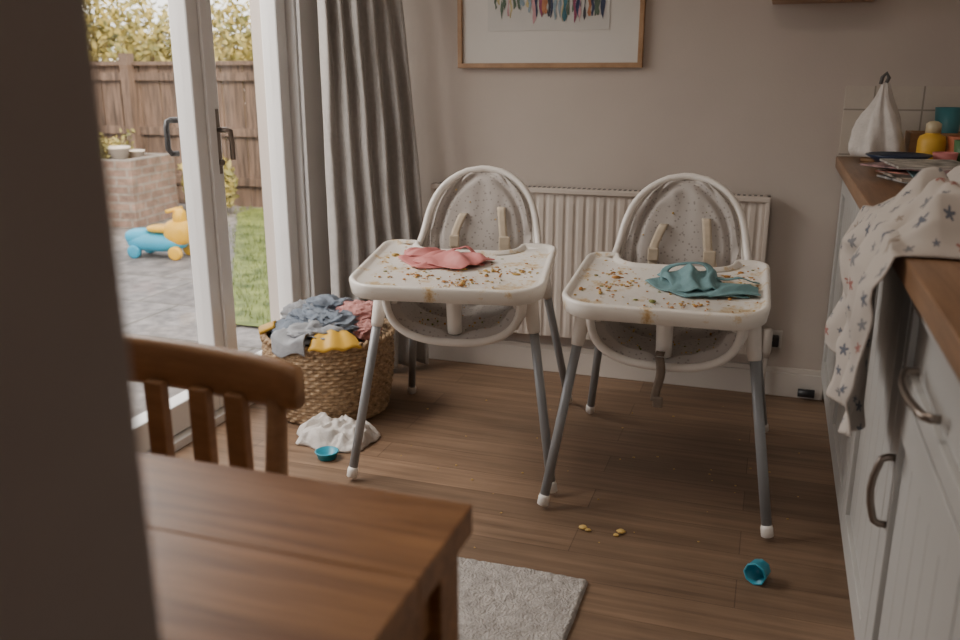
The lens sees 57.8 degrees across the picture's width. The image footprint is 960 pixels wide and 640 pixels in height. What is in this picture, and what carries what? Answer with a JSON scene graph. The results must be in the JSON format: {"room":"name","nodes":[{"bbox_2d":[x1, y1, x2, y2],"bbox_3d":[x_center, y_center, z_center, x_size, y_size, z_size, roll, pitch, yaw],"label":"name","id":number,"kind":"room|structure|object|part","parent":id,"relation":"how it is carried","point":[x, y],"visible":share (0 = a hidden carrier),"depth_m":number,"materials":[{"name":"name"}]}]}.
{"room":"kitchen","nodes":[
{"label":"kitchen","id":0,"kind":"room"},
{"bbox_2d":[0,0,161,639],"bbox_3d":[-0.901,-0.162,0.575,1.492,2.400,0.120,5,17,18],"label":"door frame","id":1,"kind":"structure","parent":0,"point":[76,558],"depth_m":0.39,"materials":[{"name":"paint"}]},
{"bbox_2d":[249,0,330,320],"bbox_3d":[-1.530,-0.338,1.423,0.250,2.520,5.000,5,17,18],"label":"wall","id":2,"kind":"structure","parent":0,"point":[255,17],"depth_m":3.63,"materials":[{"name":"paint"}]},
{"bbox_2d":[137,0,224,452],"bbox_3d":[-1.167,-0.483,2.348,0.070,1.990,1.345,5,17,18],"label":"leaf","id":3,"kind":"object","parent":2,"relation":"attached to","point":[183,20],"visible":0.38,"depth_m":2.94,"materials":[{"name":"white plastic"}]},
{"bbox_2d":[163,109,235,173],"bbox_3d":[-0.956,-0.606,2.970,0.227,0.220,0.046,-6,17,-19],"label":"door handle","id":4,"kind":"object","parent":3,"relation":"attached to","point":[166,129],"depth_m":2.98,"materials":[{"name":"metal"}]},
{"bbox_3d":[-1.030,-0.616,2.931,0.050,0.130,0.054,5,17,18],"label":"outside handle","id":5,"kind":"part","parent":4,"relation":"part of","materials":[{"name":"black metal"}]},
{"bbox_3d":[-0.878,-0.613,2.995,0.065,0.220,0.030,2,16,6],"label":"inside handle","id":6,"kind":"part","parent":4,"relation":"part of","materials":[{"name":"metal"}]},
{"bbox_2d":[196,0,233,348],"bbox_3d":[-0.912,-0.654,2.954,0.014,1.990,0.040,5,17,18],"label":"astragal","id":7,"kind":"object","parent":2,"relation":"attached to","point":[201,5],"visible":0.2,"depth_m":2.98,"materials":[{"name":"white plastic"}]},
{"bbox_2d":[146,0,311,453],"bbox_3d":[-1.076,-0.559,2.598,0.135,2.130,2.048,5,17,18],"label":"frame","id":8,"kind":"object","parent":2,"relation":"attached to","point":[184,437],"visible":0.02,"depth_m":3.46,"materials":[{"name":"white plastic"}]},
{"bbox_2d":[206,0,300,354],"bbox_3d":[-0.865,-0.727,3.215,0.070,1.990,0.535,5,17,18],"label":"leaf","id":9,"kind":"object","parent":2,"relation":"attached to","point":[272,12],"visible":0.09,"depth_m":3.41,"materials":[{"name":"white plastic"}]},
{"bbox_2d":[296,0,330,296],"bbox_3d":[-1.000,-0.600,2.561,0.016,2.170,2.190,5,17,18],"label":"trim","id":10,"kind":"structure","parent":2,"relation":"attached to","point":[306,10],"depth_m":3.52,"materials":[{"name":"paint"}]},
{"bbox_2d":[175,358,854,639],"bbox_3d":[-0.165,0.932,1.305,2.670,0.100,5.000,5,17,18],"label":"floor","id":11,"kind":"structure","parent":0,"point":[656,581],"depth_m":2.63,"materials":[{"name":"brown wood"}]},
{"bbox_2d":[127,334,304,474],"bbox_3d":[-0.520,0.481,1.191,0.452,0.833,0.456,6,17,22],"label":"dining chair","id":12,"kind":"object","parent":11,"relation":"on","point":[242,378],"visible":0.34,"depth_m":1.22,"materials":[{"name":"brown wood"}]},
{"bbox_3d":[-0.447,0.066,1.257,0.452,0.069,0.042,6,17,22],"label":"rail","id":13,"kind":"part","parent":12,"relation":"part of","materials":[{"name":"brown wood"}]},
{"bbox_2d":[141,452,471,639],"bbox_3d":[-0.636,0.571,1.019,1.170,0.750,0.460,5,17,18],"label":"dining table","id":14,"kind":"object","parent":11,"relation":"on","point":[238,553],"visible":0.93,"depth_m":0.86,"materials":[{"name":"brown wood"}]},
{"bbox_3d":[-0.058,0.585,1.031,0.055,0.715,0.055,5,17,18],"label":"leg","id":15,"kind":"part","parent":14,"relation":"part of","materials":[{"name":"brown wood"}]},
{"bbox_2d":[259,294,394,424],"bbox_3d":[-0.558,0.124,3.223,0.490,0.409,0.496,-8,17,-25],"label":"laundry basket","id":16,"kind":"object","parent":11,"relation":"on","point":[327,336],"visible":0.78,"depth_m":3.05,"materials":[{"name":"wicker"}]},
{"bbox_2d":[315,446,338,460],"bbox_3d":[-0.498,0.436,2.832,0.078,0.025,0.078,5,17,18],"label":"bowl","id":17,"kind":"object","parent":11,"relation":"on","point":[325,453],"visible":1,"depth_m":2.85,"materials":[{"name":"plastic"}]},
{"bbox_2d":[296,412,380,452],"bbox_3d":[-0.498,0.368,2.969,0.294,0.081,0.217,5,17,18],"label":"cloth","id":18,"kind":"object","parent":11,"relation":"on","point":[321,430],"visible":0.84,"depth_m":2.92,"materials":[{"name":"white fabric"}]},
{"bbox_2d":[347,165,572,492],"bbox_3d":[-0.036,-0.017,2.817,0.648,0.895,0.889,3,16,9],"label":"high chair","id":19,"kind":"object","parent":11,"relation":"on","point":[489,210],"visible":0.94,"depth_m":2.63,"materials":[{"name":"white plastic"}]},
{"bbox_2d":[398,246,494,268],"bbox_3d":[-0.108,-0.191,2.610,0.297,0.042,0.203,5,17,18],"label":"bib","id":20,"kind":"object","parent":19,"relation":"on","point":[418,257],"visible":1,"depth_m":2.58,"materials":[{"name":"fabric"}]},
{"bbox_2d":[349,239,556,305],"bbox_3d":[-0.070,-0.148,2.571,0.560,0.085,0.480,3,16,9],"label":"tray","id":21,"kind":"object","parent":19,"relation":"on","point":[518,276],"depth_m":2.46,"materials":[{"name":"white plastic"}]},
{"bbox_3d":[-0.078,-0.039,2.550,0.060,0.172,0.086,3,16,9],"label":"crotch post","id":22,"kind":"part","parent":19,"relation":"part of","materials":[{"name":"white plastic"}]},
{"bbox_2d":[390,172,532,338],"bbox_3d":[-0.031,-0.225,2.788,0.406,0.434,0.584,3,16,9],"label":"cushion","id":23,"kind":"object","parent":19,"relation":"on","point":[490,213],"depth_m":2.94,"materials":[{"name":"fabric"}]},
{"bbox_2d":[458,557,587,639],"bbox_3d":[-0.307,0.673,2.010,1.008,0.014,0.614,5,17,18],"label":"rug","id":24,"kind":"object","parent":11,"relation":"on","point":[496,601],"visible":0.16,"depth_m":2.04,"materials":[{"name":"grey carpet"}]},
{"bbox_2d":[400,400,799,547],"bbox_3d":[0.392,0.457,2.787,1.311,0.011,1.084,1,16,4],"label":"crumb","id":25,"kind":"object","parent":11,"relation":"on","point":[583,527],"visible":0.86,"depth_m":2.38,"materials":[{"name":"beige food"}]},
{"bbox_2d":[537,173,773,537],"bbox_3d":[0.570,0.045,2.596,0.648,0.895,0.889,5,16,16],"label":"high chair","id":26,"kind":"object","parent":11,"relation":"on","point":[682,217],"visible":0.91,"depth_m":2.43,"materials":[{"name":"white plastic"}]},
{"bbox_3d":[0.495,0.021,2.336,0.060,0.172,0.086,5,16,16],"label":"crotch post","id":27,"kind":"part","parent":26,"relation":"part of","materials":[{"name":"white plastic"}]},
{"bbox_2d":[562,252,770,330],"bbox_3d":[0.510,-0.088,2.356,0.524,0.085,0.480,5,16,16],"label":"tray","id":28,"kind":"object","parent":26,"relation":"on","point":[605,286],"depth_m":2.24,"materials":[{"name":"white plastic"}]},
{"bbox_2d":[595,180,740,363],"bbox_3d":[0.579,-0.163,2.566,0.406,0.434,0.584,5,16,16],"label":"cushion","id":29,"kind":"object","parent":26,"relation":"on","point":[668,222],"depth_m":2.71,"materials":[{"name":"fabric"}]},
{"bbox_2d":[645,262,760,297],"bbox_3d":[0.594,-0.111,2.320,0.302,0.056,0.224,5,17,18],"label":"bib","id":30,"kind":"object","parent":26,"relation":"on","point":[687,281],"visible":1,"depth_m":2.28,"materials":[{"name":"fabric"}]},
{"bbox_2d":[743,559,770,584],"bbox_3d":[0.683,0.617,2.138,0.058,0.058,0.043,13,20,39],"label":"cup","id":31,"kind":"object","parent":11,"relation":"on","point":[756,572],"visible":1,"depth_m":2.14,"materials":[{"name":"plastic"}]},
{"bbox_2d":[821,179,959,639],"bbox_3d":[1.106,0.283,1.802,0.650,0.880,2.947,5,17,18],"label":"base cabinet","id":32,"kind":"object","parent":11,"relation":"on","point":[897,477],"visible":0.72,"depth_m":1.45,"materials":[{"name":"paint"}]},
{"bbox_3d":[1.211,-0.082,2.927,0.022,0.763,0.629,5,17,18],"label":"door","id":33,"kind":"part","parent":32,"relation":"part of","materials":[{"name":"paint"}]},
{"bbox_3d":[1.015,0.077,2.364,0.022,0.763,0.594,5,17,18],"label":"door","id":34,"kind":"part","parent":32,"relation":"part of","materials":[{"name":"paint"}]},
{"bbox_3d":[0.824,0.231,1.816,0.022,0.763,0.594,5,17,18],"label":"door","id":35,"kind":"part","parent":32,"relation":"part of","materials":[{"name":"paint"}]},
{"bbox_3d":[0.681,0.291,1.488,0.038,0.138,0.012,5,17,18],"label":"door handle","id":36,"kind":"part","parent":32,"relation":"part of","materials":[{"name":"metal"}]},
{"bbox_2d":[835,156,959,381],"bbox_3d":[1.111,-0.161,1.675,0.640,0.040,2.947,5,17,18],"label":"countertop","id":37,"kind":"structure","parent":32,"relation":"on","point":[933,284],"depth_m":1.27,"materials":[{"name":"brown wood"}]},
{"bbox_2d":[848,71,906,161],"bbox_3d":[1.331,-0.675,2.889,0.166,0.291,0.178,-5,17,-18],"label":"cloth","id":38,"kind":"object","parent":37,"relation":"on","point":[877,128],"visible":0.93,"depth_m":2.86,"materials":[{"name":"white fabric"}]},
{"bbox_2d":[825,165,959,436],"bbox_3d":[0.896,-0.050,1.595,0.460,0.452,0.633,5,17,18],"label":"blanket","id":39,"kind":"object","parent":37,"relation":"on","point":[923,219],"visible":1,"depth_m":1.49,"materials":[{"name":"fabric"}]},
{"bbox_2d":[865,151,932,168],"bbox_3d":[1.287,-0.488,2.680,0.190,0.045,0.190,5,17,18],"label":"bowl","id":40,"kind":"object","parent":37,"relation":"on","point":[875,156],"visible":0.41,"depth_m":2.70,"materials":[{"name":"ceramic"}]},
{"bbox_2d":[860,158,959,183],"bbox_3d":[1.214,-0.398,2.351,0.343,0.049,0.341,5,17,18],"label":"books","id":41,"kind":"object","parent":37,"relation":"on","point":[901,170],"visible":0.62,"depth_m":2.35,"materials":[{"name":"paper"}]},
{"bbox_2d":[876,174,908,183],"bbox_3d":[1.211,-0.382,2.371,0.158,0.006,0.229,0,16,-1],"label":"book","id":42,"kind":"object","parent":41,"relation":"on","point":[895,177],"depth_m":2.34,"materials":[{"name":"paper"}]},
{"bbox_2d":[876,169,909,174],"bbox_3d":[1.215,-0.398,2.357,0.142,0.004,0.222,-9,18,-29],"label":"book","id":43,"kind":"object","parent":41,"relation":"on","point":[885,171],"depth_m":2.38,"materials":[{"name":"paper"}]},
{"bbox_2d":[878,169,912,181],"bbox_3d":[1.207,-0.388,2.343,0.197,0.007,0.259,3,16,11],"label":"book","id":44,"kind":"object","parent":41,"relation":"on","point":[899,175],"depth_m":2.35,"materials":[{"name":"paper"}]},
{"bbox_2d":[906,170,917,177],"bbox_3d":[1.251,-0.390,2.311,0.206,0.006,0.279,6,17,20],"label":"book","id":45,"kind":"object","parent":41,"relation":"on","point":[909,173],"depth_m":2.30,"materials":[{"name":"paper"}]},
{"bbox_2d":[916,121,946,158],"bbox_3d":[1.456,-0.572,2.805,0.084,0.138,0.084,5,17,18],"label":"bottle","id":46,"kind":"object","parent":37,"relation":"on","point":[932,141],"visible":0.78,"depth_m":2.78,"materials":[{"name":"plastic"}]},
{"bbox_2d":[904,130,959,152],"bbox_3d":[1.553,-0.583,2.922,0.220,0.095,0.140,5,17,18],"label":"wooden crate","id":47,"kind":"object","parent":37,"relation":"on","point":[911,136],"visible":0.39,"depth_m":2.89,"materials":[{"name":"brown wood"}]},
{"bbox_2d":[935,107,959,132],"bbox_3d":[1.558,-0.626,2.908,0.084,0.165,0.084,5,17,18],"label":"cup","id":48,"kind":"object","parent":47,"relation":"in","point":[949,117],"visible":0.38,"depth_m":2.87,"materials":[{"name":"plastic"}]},
{"bbox_2d":[933,152,958,159],"bbox_3d":[1.428,-0.489,2.674,0.072,0.050,0.072,5,17,18],"label":"cup","id":49,"kind":"object","parent":37,"relation":"on","point":[936,155],"visible":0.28,"depth_m":2.64,"materials":[{"name":"plastic"}]},
{"bbox_2d":[946,135,959,151],"bbox_3d":[1.524,-0.541,2.780,0.066,0.092,0.066,5,17,18],"label":"cups","id":50,"kind":"object","parent":37,"relation":"on","point":[951,138],"visible":0.33,"depth_m":2.76,"materials":[{"name":"orange plastic"}]},
{"bbox_2d":[954,140,959,161],"bbox_3d":[1.497,-0.511,2.688,0.068,0.085,0.068,5,17,18],"label":"beaker","id":51,"kind":"object","parent":37,"relation":"on","point":[956,142],"visible":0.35,"depth_m":2.67,"materials":[{"name":"plastic"}]},
{"bbox_3d":[0.637,0.466,1.301,0.022,0.589,0.574,5,17,18],"label":"door","id":52,"kind":"part","parent":32,"relation":"part of","materials":[{"name":"paint"}]},
{"bbox_3d":[0.618,0.104,1.238,0.038,0.013,0.212,5,17,18],"label":"drawer handle","id":53,"kind":"part","parent":32,"relation":"part of","materials":[{"name":"metal"}]},
{"bbox_3d":[0.637,0.096,1.197,0.022,0.168,0.574,5,17,18],"label":"drawer","id":54,"kind":"part","parent":32,"relation":"part of","materials":[{"name":"paint"}]},
{"bbox_3d":[0.461,0.608,0.794,0.022,0.589,0.524,5,17,18],"label":"door","id":55,"kind":"part","parent":32,"relation":"part of","materials":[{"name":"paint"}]},
{"bbox_2d":[402,0,959,398],"bbox_3d":[0.586,-0.876,3.340,3.000,2.520,0.120,5,17,18],"label":"wall","id":56,"kind":"structure","parent":0,"point":[747,96],"depth_m":3.23,"materials":[{"name":"paint"}]},
{"bbox_2d":[317,0,428,368],"bbox_3d":[-0.727,-0.603,2.471,0.356,2.184,2.360,5,17,18],"label":"curtain","id":57,"kind":"object","parent":56,"relation":"hanging from","point":[373,186],"visible":0.62,"depth_m":3.40,"materials":[{"name":"fabric"}]},
{"bbox_2d":[457,0,645,67],"bbox_3d":[0.260,-1.235,3.271,0.726,0.552,0.028,5,17,18],"label":"framed picture","id":58,"kind":"object","parent":56,"relation":"attached to","point":[490,33],"visible":1,"depth_m":3.31,"materials":[{"name":"brown wood"}]},
{"bbox_2d":[488,0,609,30],"bbox_3d":[0.256,-1.234,3.271,0.475,0.275,0.003,5,17,18],"label":"artwork","id":59,"kind":"object","parent":58,"relation":"attached to","point":[503,15],"depth_m":3.29,"materials":[{"name":"paper"}]},
{"bbox_2d":[431,182,772,387],"bbox_3d":[0.462,-0.135,3.482,1.374,0.776,0.080,5,17,18],"label":"radiator","id":60,"kind":"object","parent":56,"relation":"attached to","point":[578,222],"visible":0.19,"depth_m":3.40,"materials":[{"name":"metal"}]},
{"bbox_3d":[0.435,-0.216,3.458,1.323,0.605,0.060,5,17,18],"label":"casing","id":61,"kind":"part","parent":60,"relation":"part of","materials":[{"name":"metal"}]},
{"bbox_2d":[440,182,762,195],"bbox_3d":[0.434,-0.510,3.382,1.270,0.001,0.032,5,17,18],"label":"grille","id":62,"kind":"object","parent":60,"relation":"attached to","point":[533,189],"depth_m":3.36,"materials":[{"name":"white metal"}]},
{"bbox_2d":[428,340,822,399],"bbox_3d":[0.346,0.164,3.640,2.040,0.115,0.018,5,17,18],"label":"baseboard","id":63,"kind":"structure","parent":56,"relation":"attached to","point":[731,376],"depth_m":3.55,"materials":[{"name":"paint"}]},
{"bbox_2d":[772,330,782,347],"bbox_3d":[1.138,0.067,3.324,0.034,0.071,0.046,7,17,25],"label":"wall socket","id":64,"kind":"object","parent":56,"relation":"attached to","point":[776,343],"depth_m":3.32,"materials":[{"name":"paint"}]},
{"bbox_3d":[1.129,0.072,3.346,0.060,0.070,0.012,5,17,18],"label":"plate","id":65,"kind":"part","parent":64,"relation":"part of","materials":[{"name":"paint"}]},
{"bbox_2d":[797,388,814,397],"bbox_3d":[1.249,0.274,3.326,0.061,0.034,0.046,7,17,25],"label":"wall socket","id":66,"kind":"object","parent":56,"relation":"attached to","point":[807,393],"depth_m":3.31,"materials":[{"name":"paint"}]},
{"bbox_2d":[772,0,873,3],"bbox_3d":[1.152,-1.158,2.900,0.325,0.180,0.180,5,17,18],"label":"wall shelf","id":67,"kind":"object","parent":56,"relation":"attached to","point":[773,1],"visible":1,"depth_m":2.93,"materials":[{"name":"brown wood"}]},
{"bbox_2d":[838,86,959,156],"bbox_3d":[1.587,-0.675,2.978,0.645,0.242,0.008,5,17,18],"label":"wall tiles","id":68,"kind":"structure","parent":56,"relation":"attached to","point":[916,105],"depth_m":3.00,"materials":[{"name":"beige tile"}]},
{"label":"outside","id":69,"kind":"structure","parent":0,"visible":0},
{"bbox_3d":[-0.224,-1.912,11.863,20.000,0.100,4.500,5,17,18],"label":"ground","id":70,"kind":"structure","parent":69,"visible":0},
{"bbox_2d":[89,0,171,134],"bbox_3d":[-4.822,-3.156,11.305,3.302,2.560,2.067,5,17,18],"label":"shrub","id":71,"kind":"object","parent":70,"relation":"on","point":[105,36],"visible":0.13,"depth_m":10.79,"materials":[{"name":"green plant"}]},
{"bbox_2d":[122,0,252,169],"bbox_3d":[-3.153,-2.807,10.646,2.423,2.240,1.912,5,17,18],"label":"shrub","id":72,"kind":"object","parent":70,"relation":"on","point":[225,44],"visible":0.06,"depth_m":10.26,"materials":[{"name":"green plant"}]},
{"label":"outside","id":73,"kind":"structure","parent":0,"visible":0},
{"bbox_2d":[227,206,270,326],"bbox_3d":[0.821,-0.341,5.972,8.151,0.056,3.800,5,17,18],"label":"lawn","id":74,"kind":"structure","parent":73,"point":[250,272],"depth_m":6.05,"materials":[{"name":"green plant"}]},
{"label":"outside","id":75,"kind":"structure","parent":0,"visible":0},
{"bbox_2d":[115,196,261,415],"bbox_3d":[-5.705,-0.054,5.254,9.960,0.100,12.000,5,17,18],"label":"patio","id":76,"kind":"structure","parent":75,"point":[158,290],"depth_m":5.35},
{"bbox_2d":[105,128,178,227],"bbox_3d":[-3.837,-1.436,8.143,1.700,0.994,0.760,3,16,10],"label":"brick planter","id":77,"kind":"object","parent":76,"relation":"on","point":[143,186],"visible":0.24,"depth_m":7.86,"materials":[{"name":"beige brick"}]},
{"bbox_3d":[-3.286,-1.491,7.901,0.220,0.170,0.220,3,16,10],"label":"pot","id":78,"kind":"part","parent":77,"relation":"part of","materials":[{"name":"ceramic"}]},
{"bbox_3d":[-3.205,-1.528,8.129,0.154,0.119,0.154,3,16,10],"label":"pot","id":79,"kind":"part","parent":77,"relation":"part of","materials":[{"name":"ceramic"}]},
{"bbox_2d":[125,206,190,260],"bbox_3d":[-2.415,-0.662,6.541,0.530,0.374,0.240,4,16,12],"label":"ride-on toy","id":80,"kind":"object","parent":76,"relation":"on","point":[172,236],"visible":0.97,"depth_m":6.45,"materials":[{"name":"blue plastic"}]},
{"bbox_2d":[96,53,262,207],"bbox_3d":[-2.727,-0.611,4.058,16.243,1.620,9.993,5,17,18],"label":"fence","id":81,"kind":"object","parent":76,"relation":"on","point":[139,105],"visible":0.09,"depth_m":9.04,"materials":[{"name":"brown wood"}]},
{"bbox_2d":[177,154,238,207],"bbox_3d":[-2.672,-1.379,8.525,0.610,0.639,0.505,5,17,18],"label":"shrub","id":82,"kind":"object","parent":76,"relation":"on","point":[230,178],"visible":0.19,"depth_m":8.49,"materials":[{"name":"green plant"}]}
]}

